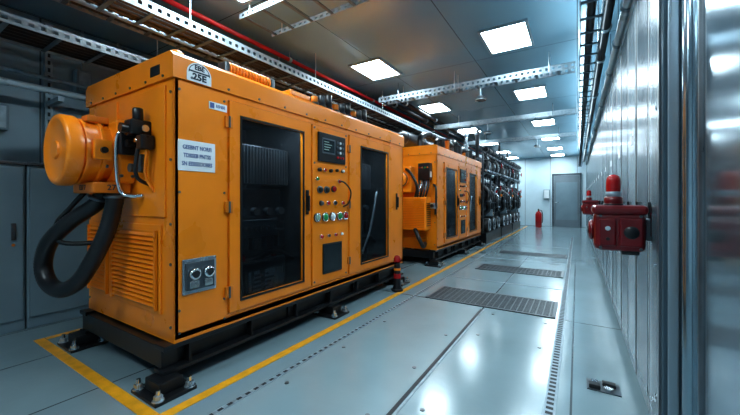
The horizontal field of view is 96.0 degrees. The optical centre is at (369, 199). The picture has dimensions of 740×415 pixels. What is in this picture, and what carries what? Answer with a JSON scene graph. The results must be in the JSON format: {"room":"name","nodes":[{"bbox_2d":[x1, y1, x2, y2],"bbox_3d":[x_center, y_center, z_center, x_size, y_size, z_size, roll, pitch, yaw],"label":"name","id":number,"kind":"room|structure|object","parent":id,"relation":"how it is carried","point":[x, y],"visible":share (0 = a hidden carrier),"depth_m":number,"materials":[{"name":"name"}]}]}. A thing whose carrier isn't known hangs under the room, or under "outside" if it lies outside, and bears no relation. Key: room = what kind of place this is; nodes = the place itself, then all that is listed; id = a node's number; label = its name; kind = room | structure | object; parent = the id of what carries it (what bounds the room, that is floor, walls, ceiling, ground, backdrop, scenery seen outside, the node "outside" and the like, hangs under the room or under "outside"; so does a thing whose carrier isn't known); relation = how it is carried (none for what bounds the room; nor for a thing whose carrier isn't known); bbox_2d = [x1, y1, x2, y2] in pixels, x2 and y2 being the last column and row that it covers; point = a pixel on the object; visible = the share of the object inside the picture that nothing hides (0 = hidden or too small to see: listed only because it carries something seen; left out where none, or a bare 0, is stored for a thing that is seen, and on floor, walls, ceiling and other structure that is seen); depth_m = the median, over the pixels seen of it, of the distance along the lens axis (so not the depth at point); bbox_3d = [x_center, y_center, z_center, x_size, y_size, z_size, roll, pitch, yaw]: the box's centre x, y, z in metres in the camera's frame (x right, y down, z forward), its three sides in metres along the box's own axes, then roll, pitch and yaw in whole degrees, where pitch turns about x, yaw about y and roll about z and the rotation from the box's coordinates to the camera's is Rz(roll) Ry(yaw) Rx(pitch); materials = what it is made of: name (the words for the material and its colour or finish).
{"room":"mechanical room","nodes":[
{"label":"mechanical room","id":0,"kind":"room"},
{"bbox_2d":[0,4,154,162],"bbox_3d":[-0.398,-0.350,8.198,0.100,3.000,19.500,0,0,32],"label":"wall","id":1,"kind":"structure","parent":0,"point":[23,141],"depth_m":3.33,"materials":[{"name":"grey metal"}]},
{"bbox_2d":[0,103,8,130],"bbox_3d":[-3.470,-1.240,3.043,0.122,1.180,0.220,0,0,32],"label":"junction box","id":2,"kind":"object","parent":1,"relation":"attached to","point":[4,108],"visible":1,"depth_m":3.08,"materials":[{"name":"grey paint"}]},
{"bbox_2d":[43,22,63,162],"bbox_3d":[-3.143,-1.075,3.311,0.395,1.450,0.060,0,0,32],"label":"channel","id":3,"kind":"object","parent":1,"relation":"attached to","point":[49,101],"visible":0.43,"depth_m":3.38,"materials":[{"name":"metal"}]},
{"bbox_2d":[0,77,85,100],"bbox_3d":[-2.155,-1.040,4.580,0.081,0.081,10.500,0,0,32],"label":"pipe","id":4,"kind":"object","parent":3,"relation":"attached to","point":[6,81],"visible":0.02,"depth_m":3.09,"materials":[{"name":"metal"}]},
{"bbox_2d":[73,31,91,94],"bbox_3d":[-3.116,-1.490,3.612,0.122,0.680,0.140,0,0,32],"label":"junction box","id":5,"kind":"object","parent":1,"relation":"attached to","point":[82,77],"visible":0.78,"depth_m":3.57,"materials":[{"name":"grey paint"}]},
{"bbox_2d":[0,0,621,159],"bbox_3d":[1.954,-1.900,6.735,5.440,0.100,19.500,0,0,32],"label":"ceiling","id":6,"kind":"structure","parent":0,"point":[426,41],"depth_m":3.96,"materials":[{"name":"grey metal"}]},
{"bbox_2d":[0,10,178,72],"bbox_3d":[-0.422,-1.574,6.447,0.442,0.548,13.500,0,0,32],"label":"cable tray","id":7,"kind":"object","parent":6,"relation":"hanging from","point":[25,22],"visible":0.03,"depth_m":2.80,"materials":[{"name":"metal"}]},
{"bbox_2d":[0,34,123,70],"bbox_3d":[-0.566,-1.337,6.537,0.064,0.056,13.400,0,0,32],"label":"power cable","id":8,"kind":"object","parent":7,"relation":"in","point":[1,35],"visible":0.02,"depth_m":2.97,"materials":[{"name":"black rubber"}]},
{"bbox_2d":[0,31,127,69],"bbox_3d":[-0.504,-1.337,6.498,0.064,0.056,13.400,0,0,32],"label":"power cable","id":9,"kind":"object","parent":7,"relation":"in","point":[2,32],"visible":0.03,"depth_m":2.92,"materials":[{"name":"black rubber"}]},
{"bbox_2d":[3,29,130,67],"bbox_3d":[-0.443,-1.337,6.460,0.064,0.056,13.400,0,0,32],"label":"power cable","id":10,"kind":"object","parent":7,"relation":"in","point":[4,30],"visible":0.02,"depth_m":2.89,"materials":[{"name":"black rubber"}]},
{"bbox_2d":[5,26,134,66],"bbox_3d":[-0.381,-1.337,6.421,0.062,0.056,13.400,0,0,32],"label":"power cable","id":11,"kind":"object","parent":7,"relation":"in","point":[7,27],"visible":0.04,"depth_m":2.84,"materials":[{"name":"black rubber"}]},
{"bbox_2d":[0,17,141,64],"bbox_3d":[-0.319,-1.337,6.382,0.062,0.056,13.400,0,0,32],"label":"power cable","id":12,"kind":"object","parent":7,"relation":"in","point":[9,25],"visible":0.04,"depth_m":2.79,"materials":[{"name":"black rubber"}]},
{"bbox_2d":[2,21,404,146],"bbox_3d":[-0.269,-1.323,6.352,0.036,0.028,13.400,0,0,32],"label":"power cable","id":13,"kind":"object","parent":7,"relation":"in","point":[2,21],"visible":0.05,"depth_m":2.78,"materials":[{"name":"black rubber"}]},
{"bbox_2d":[53,0,393,129],"bbox_3d":[-0.087,-1.709,6.238,0.272,0.278,13.500,0,0,32],"label":"cable tray","id":14,"kind":"object","parent":6,"relation":"hanging from","point":[64,2],"visible":0.09,"depth_m":3.16,"materials":[{"name":"metal"}]},
{"bbox_2d":[69,1,395,128],"bbox_3d":[-0.155,-1.603,6.280,0.055,0.048,13.400,0,0,32],"label":"power cable","id":15,"kind":"object","parent":14,"relation":"in","point":[72,2],"visible":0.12,"depth_m":3.22,"materials":[{"name":"black rubber"}]},
{"bbox_2d":[86,1,449,148],"bbox_3d":[-0.097,-1.603,6.244,0.055,0.048,13.400,0,0,32],"label":"power cable","id":16,"kind":"object","parent":14,"relation":"in","point":[86,1],"visible":0.02,"depth_m":3.43,"materials":[{"name":"black rubber"}]},
{"bbox_2d":[234,0,253,4],"bbox_3d":[-1.156,-1.840,2.722,0.500,0.020,0.660,0,0,32],"label":"recessed light","id":17,"kind":"object","parent":6,"relation":"in","point":[242,2],"visible":1,"depth_m":3.07,"materials":[{"name":"plastic"}]},
{"bbox_2d":[71,0,481,157],"bbox_3d":[1.186,-1.649,7.507,0.332,0.398,17.000,0,0,32],"label":"cable tray","id":18,"kind":"object","parent":6,"relation":"hanging from","point":[154,11],"visible":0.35,"depth_m":3.30,"materials":[{"name":"metal"}]},
{"bbox_2d":[84,0,430,140],"bbox_3d":[1.101,-1.481,7.560,0.052,0.044,16.900,0,0,32],"label":"power cable","id":19,"kind":"object","parent":18,"relation":"in","point":[89,1],"visible":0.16,"depth_m":3.23,"materials":[{"name":"black rubber"}]},
{"bbox_2d":[94,0,480,159],"bbox_3d":[1.156,-1.484,7.526,0.058,0.050,16.900,0,0,32],"label":"power cable","id":20,"kind":"object","parent":18,"relation":"in","point":[112,5],"visible":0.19,"depth_m":3.22,"materials":[{"name":"black rubber"}]},
{"bbox_2d":[106,0,481,159],"bbox_3d":[1.216,-1.479,7.488,0.047,0.040,16.900,0,0,32],"label":"power cable","id":21,"kind":"object","parent":18,"relation":"in","point":[118,3],"visible":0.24,"depth_m":3.21,"materials":[{"name":"black rubber"}]},
{"bbox_2d":[116,0,481,158],"bbox_3d":[1.271,-1.483,7.454,0.056,0.048,16.900,0,0,32],"label":"power cable","id":22,"kind":"object","parent":18,"relation":"in","point":[121,1],"visible":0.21,"depth_m":3.24,"materials":[{"name":"black rubber"}]},
{"bbox_2d":[381,127,433,146],"bbox_3d":[1.169,-1.250,7.518,0.332,0.332,3.600,0,0,32],"label":"exhaust silencer","id":23,"kind":"object","parent":18,"relation":"hanging from","point":[410,139],"visible":0.29,"depth_m":6.67,"materials":[{"name":"metal"}]},
{"bbox_2d":[239,0,369,36],"bbox_3d":[-0.445,-1.789,2.927,1.650,0.118,0.412,0,0,32],"label":"cable tray","id":24,"kind":"object","parent":6,"relation":"hanging from","point":[350,4],"visible":1,"depth_m":3.11,"materials":[{"name":"metal"}]},
{"bbox_2d":[161,0,481,153],"bbox_3d":[1.242,-1.783,7.767,0.065,0.131,17.500,0,0,32],"label":"pipe","id":25,"kind":"object","parent":6,"relation":"attached to","point":[289,59],"visible":0.88,"depth_m":3.98,"materials":[{"name":"metal"}]},
{"bbox_2d":[348,57,401,80],"bbox_3d":[0.086,-1.840,4.717,0.500,0.020,0.660,0,0,32],"label":"recessed light","id":26,"kind":"object","parent":6,"relation":"in","point":[374,69],"visible":1,"depth_m":4.68,"materials":[{"name":"plastic"}]},
{"bbox_2d":[353,60,397,79],"bbox_3d":[0.086,-1.841,4.717,0.440,0.010,0.600,0,0,32],"label":"diffuser","id":27,"kind":"object","parent":26,"relation":"attached to","point":[371,69],"depth_m":4.69,"materials":[{"name":"white plastic"}]},
{"bbox_2d":[379,96,481,150],"bbox_3d":[3.104,-1.770,10.436,0.108,0.108,11.000,0,0,32],"label":"pipe","id":28,"kind":"object","parent":6,"relation":"attached to","point":[426,121],"visible":0.62,"depth_m":7.23,"materials":[{"name":"metal"}]},
{"bbox_2d":[417,102,451,113],"bbox_3d":[1.301,-1.840,6.670,0.500,0.020,0.660,0,0,32],"label":"recessed light","id":29,"kind":"object","parent":6,"relation":"in","point":[437,107],"visible":1,"depth_m":6.61,"materials":[{"name":"plastic"}]},
{"bbox_2d":[420,103,448,112],"bbox_3d":[1.301,-1.841,6.670,0.440,0.010,0.600,0,0,32],"label":"diffuser","id":30,"kind":"object","parent":29,"relation":"attached to","point":[431,107],"depth_m":6.61,"materials":[{"name":"white plastic"}]},
{"bbox_2d":[392,94,481,146],"bbox_3d":[3.290,-1.760,10.320,0.094,0.094,11.000,0,0,32],"label":"pipe","id":31,"kind":"object","parent":6,"relation":"attached to","point":[407,104],"visible":0.57,"depth_m":6.98,"materials":[{"name":"grey metal"}]},
{"bbox_2d":[457,127,482,133],"bbox_3d":[2.649,-1.840,8.835,0.500,0.020,0.660,0,0,32],"label":"recessed light","id":32,"kind":"object","parent":6,"relation":"in","point":[472,129],"visible":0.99,"depth_m":8.79,"materials":[{"name":"plastic"}]},
{"bbox_2d":[460,128,479,132],"bbox_3d":[2.649,-1.841,8.835,0.440,0.010,0.600,0,0,32],"label":"diffuser","id":33,"kind":"object","parent":32,"relation":"attached to","point":[470,130],"depth_m":8.80,"materials":[{"name":"white plastic"}]},
{"bbox_2d":[378,52,574,104],"bbox_3d":[1.351,-1.719,4.801,2.740,0.258,0.192,0,0,32],"label":"cable tray","id":34,"kind":"object","parent":6,"relation":"hanging from","point":[563,68],"visible":1,"depth_m":4.62,"materials":[{"name":"metal"}]},
{"bbox_2d":[475,86,485,101],"bbox_3d":[1.550,-1.491,4.666,0.156,0.198,0.156,0,0,32],"label":"smoke detector","id":35,"kind":"object","parent":34,"relation":"hanging from","point":[481,98],"visible":1,"depth_m":4.64,"materials":[{"name":"metal"}]},
{"bbox_2d":[434,103,575,129],"bbox_3d":[2.659,-1.729,6.902,2.740,0.238,0.142,0,0,32],"label":"cable tray","id":36,"kind":"object","parent":6,"relation":"hanging from","point":[552,113],"visible":1,"depth_m":6.77,"materials":[{"name":"metal"}]},
{"bbox_2d":[477,18,534,54],"bbox_3d":[1.563,-1.840,3.798,0.500,0.020,0.660,0,0,32],"label":"recessed light","id":37,"kind":"object","parent":6,"relation":"in","point":[515,35],"visible":1,"depth_m":3.76,"materials":[{"name":"plastic"}]},
{"bbox_2d":[468,127,575,144],"bbox_3d":[3.980,-1.729,9.025,2.740,0.238,0.142,0,0,32],"label":"cable tray","id":38,"kind":"object","parent":6,"relation":"hanging from","point":[558,134],"visible":0.92,"depth_m":8.89,"materials":[{"name":"metal"}]},
{"bbox_2d":[512,85,548,100],"bbox_3d":[2.778,-1.840,5.750,0.500,0.020,0.660,0,0,32],"label":"recessed light","id":39,"kind":"object","parent":6,"relation":"in","point":[540,91],"visible":1,"depth_m":5.71,"materials":[{"name":"plastic"}]},
{"bbox_2d":[515,87,545,99],"bbox_3d":[2.778,-1.841,5.750,0.440,0.010,0.600,0,0,32],"label":"diffuser","id":40,"kind":"object","parent":39,"relation":"attached to","point":[528,93],"depth_m":5.74,"materials":[{"name":"white plastic"}]},
{"bbox_2d":[530,118,555,126],"bbox_3d":[4.126,-1.840,7.915,0.500,0.020,0.660,0,0,32],"label":"recessed light","id":41,"kind":"object","parent":6,"relation":"in","point":[543,122],"visible":1,"depth_m":7.89,"materials":[{"name":"plastic"}]},
{"bbox_2d":[533,119,554,125],"bbox_3d":[4.126,-1.841,7.915,0.440,0.010,0.600,0,0,32],"label":"diffuser","id":42,"kind":"object","parent":41,"relation":"attached to","point":[543,122],"depth_m":7.89,"materials":[{"name":"white plastic"}]},
{"bbox_2d":[541,136,559,140],"bbox_3d":[5.341,-1.840,9.868,0.500,0.020,0.660,0,0,32],"label":"recessed light","id":43,"kind":"object","parent":6,"relation":"in","point":[546,136],"visible":0.5,"depth_m":9.94,"materials":[{"name":"plastic"}]},
{"bbox_2d":[546,146,562,149],"bbox_3d":[6.609,-1.840,11.905,0.500,0.020,0.660,0,0,32],"label":"recessed light","id":44,"kind":"object","parent":6,"relation":"in","point":[561,147],"visible":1,"depth_m":11.87,"materials":[{"name":"plastic"}]},
{"bbox_2d":[548,147,561,149],"bbox_3d":[6.609,-1.841,11.905,0.440,0.010,0.600,0,0,32],"label":"diffuser","id":45,"kind":"object","parent":44,"relation":"attached to","point":[549,148],"depth_m":11.87,"materials":[{"name":"white plastic"}]},
{"bbox_2d":[550,153,564,156],"bbox_3d":[7.666,-1.840,13.603,0.500,0.020,0.660,0,0,32],"label":"recessed light","id":46,"kind":"object","parent":6,"relation":"in","point":[562,154],"visible":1,"depth_m":13.44,"materials":[{"name":"plastic"}]},
{"bbox_2d":[578,0,605,166],"bbox_3d":[4.674,-1.599,7.338,0.152,0.498,14.600,0,0,32],"label":"cable tray","id":47,"kind":"object","parent":6,"relation":"hanging from","point":[601,15],"visible":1,"depth_m":3.27,"materials":[{"name":"metal"}]},
{"bbox_2d":[579,1,596,164],"bbox_3d":[4.674,-1.389,7.338,0.069,0.060,14.500,0,0,32],"label":"power cable","id":48,"kind":"object","parent":47,"relation":"in","point":[591,7],"visible":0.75,"depth_m":3.10,"materials":[{"name":"black rubber"}]},
{"bbox_2d":[583,0,614,161],"bbox_3d":[4.018,-1.686,6.039,0.094,0.326,17.500,0,0,32],"label":"pipe","id":49,"kind":"object","parent":6,"relation":"attached to","point":[609,4],"visible":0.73,"depth_m":3.58,"materials":[{"name":"silver metal"}]},
{"bbox_2d":[585,0,632,164],"bbox_3d":[4.099,-1.616,5.989,0.094,0.466,17.500,0,0,32],"label":"pipe","id":50,"kind":"object","parent":6,"relation":"attached to","point":[625,6],"visible":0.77,"depth_m":3.25,"materials":[{"name":"metal"}]},
{"bbox_2d":[0,225,649,414],"bbox_3d":[1.954,1.200,6.735,5.440,0.100,19.500,0,0,32],"label":"floor","id":51,"kind":"structure","parent":0,"point":[500,370],"depth_m":2.37,"materials":[{"name":"grey metal"}]},
{"bbox_2d":[0,160,26,334],"bbox_3d":[-3.474,0.407,2.693,0.475,1.485,0.900,0,0,32],"label":"storage cabinet","id":52,"kind":"object","parent":51,"relation":"on","point":[12,173],"visible":1,"depth_m":2.88,"materials":[{"name":"grey metal"}]},
{"bbox_2d":[25,162,88,327],"bbox_3d":[-2.999,0.407,3.457,0.475,1.485,0.900,0,0,32],"label":"storage cabinet","id":53,"kind":"object","parent":51,"relation":"on","point":[45,201],"visible":0.17,"depth_m":3.07,"materials":[{"name":"grey metal"}]},
{"bbox_2d":[45,328,80,338],"bbox_3d":[1.297,1.149,9.161,0.060,0.003,15.075,0,0,32],"label":"trim","id":54,"kind":"structure","parent":51,"relation":"on","point":[68,332],"depth_m":2.84,"materials":[{"name":"yellow paint"}]},
{"bbox_2d":[33,338,158,414],"bbox_3d":[-1.940,1.149,2.253,1.865,0.003,0.065,0,0,32],"label":"trim","id":55,"kind":"structure","parent":51,"relation":"on","point":[139,408],"depth_m":2.10,"materials":[{"name":"yellow paint"}]},
{"bbox_2d":[33,49,409,407],"bbox_3d":[-1.004,0.040,3.563,1.534,2.220,3.551,0,0,32],"label":"diesel generator","id":56,"kind":"object","parent":51,"relation":"on","point":[226,208],"visible":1,"depth_m":2.36,"materials":[{"name":"orange paint"}]},
{"bbox_2d":[87,224,108,293],"bbox_3d":[-2.114,0.450,2.583,0.340,0.510,0.024,0,0,32],"label":"vent","id":57,"kind":"object","parent":56,"relation":"attached to","point":[99,283],"depth_m":2.56,"materials":[{"name":"orange metal"}]},
{"bbox_2d":[111,228,157,310],"bbox_3d":[-1.626,0.450,2.280,0.630,0.510,0.024,0,0,32],"label":"vent","id":58,"kind":"object","parent":56,"relation":"attached to","point":[134,251],"depth_m":2.25,"materials":[{"name":"orange metal"}]},
{"bbox_2d":[150,64,159,77],"bbox_3d":[-1.379,-0.828,2.137,0.120,0.065,0.008,0,0,32],"label":"vent","id":59,"kind":"object","parent":56,"relation":"attached to","point":[154,68],"depth_m":2.13,"materials":[{"name":"black paint"}]},
{"bbox_2d":[159,226,526,414],"bbox_3d":[2.868,1.149,8.142,0.065,0.003,15.145,0,0,32],"label":"floor marking line","id":60,"kind":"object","parent":51,"relation":"on","point":[212,390],"depth_m":2.49,"materials":[{"name":"yellow paint"}]},
{"bbox_2d":[208,235,517,414],"bbox_3d":[1.920,1.148,6.226,0.035,0.004,11.400,0,0,32],"label":"trim","id":61,"kind":"structure","parent":51,"relation":"on","point":[278,375],"depth_m":2.47,"materials":[{"name":"metal"}]},
{"bbox_2d":[391,255,402,291],"bbox_3d":[0.345,0.925,4.226,0.150,0.450,0.150,0,0,32],"label":"bollard","id":62,"kind":"object","parent":51,"relation":"on","point":[396,287],"visible":1,"depth_m":4.19,"materials":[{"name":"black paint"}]},
{"bbox_2d":[386,309,484,414],"bbox_3d":[0.356,1.149,2.193,0.023,0.002,3.100,0,0,32],"label":"trim","id":63,"kind":"structure","parent":51,"relation":"on","point":[428,369],"depth_m":2.24,"materials":[{"name":"grey metal"}]},
{"bbox_2d":[403,131,485,267],"bbox_3d":[1.379,-0.154,7.391,1.534,2.609,3.534,0,0,32],"label":"diesel generator","id":64,"kind":"object","parent":51,"relation":"on","point":[442,185],"visible":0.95,"depth_m":6.15,"materials":[{"name":"orange paint"}]},
{"bbox_2d":[403,230,426,239],"bbox_3d":[0.752,0.450,6.100,0.630,0.510,0.024,0,0,32],"label":"vent","id":65,"kind":"object","parent":64,"relation":"attached to","point":[407,234],"depth_m":6.09,"materials":[{"name":"orange metal"}]},
{"bbox_2d":[464,131,468,149],"bbox_3d":[2.593,-0.345,8.834,0.187,2.990,0.120,0,0,32],"label":"riser pipe","id":66,"kind":"object","parent":51,"relation":"on","point":[466,134],"visible":0.09,"depth_m":8.81,"materials":[{"name":"metal"}]},
{"bbox_2d":[474,129,482,195],"bbox_3d":[2.825,-0.345,8.690,0.202,2.990,0.150,0,0,32],"label":"riser pipe","id":67,"kind":"object","parent":51,"relation":"on","point":[476,133],"visible":0.42,"depth_m":8.66,"materials":[{"name":"metal"}]},
{"bbox_2d":[479,146,501,243],"bbox_3d":[3.078,-0.138,9.825,1.303,2.576,1.965,0,0,32],"label":"engine","id":68,"kind":"object","parent":51,"relation":"on","point":[490,199],"visible":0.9,"depth_m":9.23,"materials":[{"name":"black paint"}]},
{"bbox_2d":[425,286,557,318],"bbox_3d":[1.382,1.145,3.828,1.340,0.010,0.600,0,0,32],"label":"floor grate","id":69,"kind":"object","parent":51,"relation":"on","point":[518,304],"visible":1,"depth_m":3.75,"materials":[{"name":"grey metal"}]},
{"bbox_2d":[487,156,513,235],"bbox_3d":[4.188,-0.138,11.608,1.303,2.576,1.965,0,0,32],"label":"engine","id":70,"kind":"object","parent":51,"relation":"on","point":[506,201],"visible":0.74,"depth_m":11.12,"materials":[{"name":"black paint"}]},
{"bbox_2d":[498,143,503,227],"bbox_3d":[4.095,-0.345,10.438,0.172,2.990,0.101,0,0,32],"label":"riser pipe","id":71,"kind":"object","parent":51,"relation":"on","point":[499,144],"visible":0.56,"depth_m":10.43,"materials":[{"name":"metal"}]},
{"bbox_2d":[452,276,560,289],"bbox_3d":[1.843,1.149,4.636,1.430,0.002,0.020,0,0,32],"label":"trim","id":72,"kind":"structure","parent":51,"relation":"on","point":[452,276],"depth_m":4.58,"materials":[{"name":"metal"}]},
{"bbox_2d":[505,162,521,230],"bbox_3d":[5.298,-0.138,13.390,1.303,2.576,1.965,0,0,32],"label":"engine","id":73,"kind":"object","parent":51,"relation":"on","point":[515,222],"visible":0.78,"depth_m":12.85,"materials":[{"name":"black paint"}]},
{"bbox_2d":[475,263,563,277],"bbox_3d":[2.426,1.145,5.440,1.270,0.010,0.500,0,0,32],"label":"floor grate","id":74,"kind":"object","parent":51,"relation":"on","point":[511,269],"visible":1,"depth_m":5.39,"materials":[{"name":"grey metal"}]},
{"bbox_2d":[499,250,566,257],"bbox_3d":[3.430,1.145,7.053,1.270,0.010,0.400,0,0,32],"label":"floor grate","id":75,"kind":"object","parent":51,"relation":"on","point":[502,251],"visible":1,"depth_m":6.98,"materials":[{"name":"grey metal"}]},
{"bbox_2d":[535,209,542,227],"bbox_3d":[7.095,0.760,13.959,0.295,0.780,0.240,0,0,32],"label":"fire extinguisher","id":76,"kind":"object","parent":51,"relation":"on","point":[538,216],"visible":1,"depth_m":13.88,"materials":[{"name":"red paint"}]},
{"bbox_2d":[542,237,572,414],"bbox_3d":[3.298,1.148,5.545,0.060,0.004,11.100,0,0,32],"label":"trim","id":77,"kind":"structure","parent":51,"relation":"on","point":[549,408],"depth_m":2.47,"materials":[{"name":"metal"}]},
{"bbox_2d":[586,167,586,226],"bbox_3d":[8.697,-0.060,12.944,0.514,2.420,0.788,0,0,32],"label":"locker","id":78,"kind":"object","parent":51,"relation":"on","point":[586,167],"visible":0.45,"depth_m":12.78,"materials":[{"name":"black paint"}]},
{"bbox_2d":[587,163,587,225],"bbox_3d":[7.862,-0.060,11.603,0.514,2.420,0.788,0,0,32],"label":"locker","id":79,"kind":"object","parent":51,"relation":"on","point":[587,163],"visible":0.16,"depth_m":11.53,"materials":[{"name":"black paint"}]},
{"bbox_2d":[588,160,588,221],"bbox_3d":[7.027,-0.060,10.261,0.514,2.420,0.788,0,0,32],"label":"locker","id":80,"kind":"object","parent":51,"relation":"on","point":[588,160],"visible":0.16,"depth_m":10.50,"materials":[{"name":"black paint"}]},
{"bbox_2d":[589,156,589,220],"bbox_3d":[6.609,-0.060,9.591,0.514,2.420,0.788,0,0,32],"label":"locker","id":81,"kind":"object","parent":51,"relation":"on","point":[589,156],"visible":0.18,"depth_m":9.64,"materials":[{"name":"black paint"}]},
{"bbox_2d":[590,153,590,219],"bbox_3d":[6.192,-0.060,8.920,0.514,2.420,0.788,0,0,32],"label":"locker","id":82,"kind":"object","parent":51,"relation":"on","point":[590,153],"visible":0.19,"depth_m":8.91,"materials":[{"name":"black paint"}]},
{"bbox_2d":[591,149,591,241],"bbox_3d":[5.774,-0.060,8.249,0.514,2.420,0.788,0,0,32],"label":"locker","id":83,"kind":"object","parent":51,"relation":"on","point":[591,149],"visible":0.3,"depth_m":8.29,"materials":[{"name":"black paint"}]},
{"bbox_2d":[592,145,592,244],"bbox_3d":[5.357,-0.060,7.579,0.514,2.420,0.788,0,0,32],"label":"locker","id":84,"kind":"object","parent":51,"relation":"on","point":[592,145],"visible":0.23,"depth_m":7.74,"materials":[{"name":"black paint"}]},
{"bbox_2d":[593,138,594,250],"bbox_3d":[4.939,-0.060,6.908,0.514,2.420,0.788,0,0,32],"label":"locker","id":85,"kind":"object","parent":51,"relation":"on","point":[594,138],"visible":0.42,"depth_m":6.85,"materials":[{"name":"grey metal"}]},
{"bbox_2d":[595,131,596,256],"bbox_3d":[4.522,-0.060,6.237,0.514,2.420,0.788,0,0,32],"label":"locker","id":86,"kind":"object","parent":51,"relation":"on","point":[596,131],"visible":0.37,"depth_m":6.14,"materials":[{"name":"grey metal"}]},
{"bbox_2d":[597,124,598,262],"bbox_3d":[4.105,-0.060,5.567,0.514,2.420,0.788,0,0,32],"label":"locker","id":87,"kind":"object","parent":51,"relation":"on","point":[598,124],"visible":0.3,"depth_m":5.56,"materials":[{"name":"grey metal"}]},
{"bbox_2d":[599,113,601,271],"bbox_3d":[3.687,-0.060,4.896,0.514,2.420,0.788,0,0,32],"label":"locker","id":88,"kind":"object","parent":51,"relation":"on","point":[600,120],"visible":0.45,"depth_m":5.07,"materials":[{"name":"grey metal"}]},
{"bbox_2d":[586,378,621,396],"bbox_3d":[1.430,1.135,2.043,0.170,0.030,0.140,0,0,32],"label":"floor outlet","id":89,"kind":"object","parent":51,"relation":"on","point":[607,387],"visible":1,"depth_m":2.02,"materials":[{"name":"grey metal"}]},
{"bbox_2d":[602,95,606,286],"bbox_3d":[3.270,-0.060,4.225,0.514,2.420,0.788,0,0,32],"label":"locker","id":90,"kind":"object","parent":51,"relation":"on","point":[604,111],"visible":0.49,"depth_m":4.34,"materials":[{"name":"grey metal"}]},
{"bbox_2d":[581,190,601,215],"bbox_3d":[3.002,0.040,4.516,0.245,0.345,0.184,0,0,32],"label":"fire alarm","id":91,"kind":"object","parent":90,"relation":"attached to","point":[588,203],"visible":0.8,"depth_m":4.48,"materials":[{"name":"metal"}]},
{"bbox_2d":[607,74,612,303],"bbox_3d":[2.852,-0.060,3.555,0.514,2.420,0.788,0,0,32],"label":"locker","id":92,"kind":"object","parent":51,"relation":"on","point":[610,89],"visible":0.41,"depth_m":3.55,"materials":[{"name":"grey metal"}]},
{"bbox_2d":[613,45,620,327],"bbox_3d":[2.435,-0.060,2.884,0.514,2.420,0.788,0,0,32],"label":"wall panel","id":93,"kind":"object","parent":51,"relation":"on","point":[617,69],"visible":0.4,"depth_m":2.93,"materials":[{"name":"grey metal"}]},
{"bbox_2d":[621,0,635,371],"bbox_3d":[2.017,-0.060,2.213,0.514,2.420,0.788,0,0,32],"label":"wall panel","id":94,"kind":"object","parent":51,"relation":"on","point":[628,44],"visible":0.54,"depth_m":2.26,"materials":[{"name":"grey metal"}]},
{"bbox_2d":[635,0,651,414],"bbox_3d":[1.600,-0.060,1.543,0.514,2.420,0.788,0,0,32],"label":"wall panel","id":95,"kind":"object","parent":51,"relation":"on","point":[643,7],"visible":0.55,"depth_m":1.73,"materials":[{"name":"grey metal"}]},
{"bbox_2d":[652,0,681,414],"bbox_3d":[1.313,-0.075,1.116,0.551,2.450,0.197,0,0,32],"label":"metal post","id":96,"kind":"object","parent":51,"relation":"on","point":[666,14],"visible":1,"depth_m":1.18,"materials":[{"name":"metal"}]},
{"bbox_2d":[587,174,651,255],"bbox_3d":[1.100,0.059,1.459,0.245,0.345,0.184,0,0,32],"label":"fire alarm","id":97,"kind":"object","parent":96,"relation":"attached to","point":[614,226],"visible":0.98,"depth_m":1.41,"materials":[{"name":"red paint"}]},
{"bbox_2d":[682,0,739,414],"bbox_3d":[0.922,-0.075,0.448,0.507,2.450,1.335,0,0,32],"label":"tall cabinet","id":98,"kind":"object","parent":51,"relation":"on","point":[710,28],"visible":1,"depth_m":0.92,"materials":[{"name":"grey metal"}]},
{"bbox_2d":[511,155,587,227],"bbox_3d":[7.133,-0.350,15.055,5.440,3.000,0.100,0,0,32],"label":"wall","id":99,"kind":"structure","parent":0,"point":[536,178],"depth_m":14.72,"materials":[{"name":"white paint"}]},
{"bbox_2d":[544,190,549,198],"bbox_3d":[7.716,-0.250,14.544,0.230,0.400,0.146,0,0,32],"label":"wall box","id":100,"kind":"object","parent":99,"relation":"attached to","point":[546,192],"visible":1,"depth_m":14.48,"materials":[{"name":"grey paint"}]},
{"bbox_2d":[552,173,581,227],"bbox_3d":[8.359,0.010,14.167,1.080,2.280,0.109,0,0,32],"label":"door","id":101,"kind":"structure","parent":99,"relation":"in","point":[565,189],"depth_m":14.17,"materials":[{"name":"grey paint"}]},
{"bbox_3d":[-2.482,-1.075,4.372,0.395,1.450,0.060,0,0,32],"label":"channel","id":102,"kind":"object","parent":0,"visible":0},
{"bbox_2d":[0,65,87,88],"bbox_3d":[-2.282,-1.190,4.660,0.035,0.035,10.500,0,0,32],"label":"pipe","id":103,"kind":"object","parent":102,"relation":"attached to","point":[4,68],"visible":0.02,"depth_m":3.21,"materials":[{"name":"metal"}]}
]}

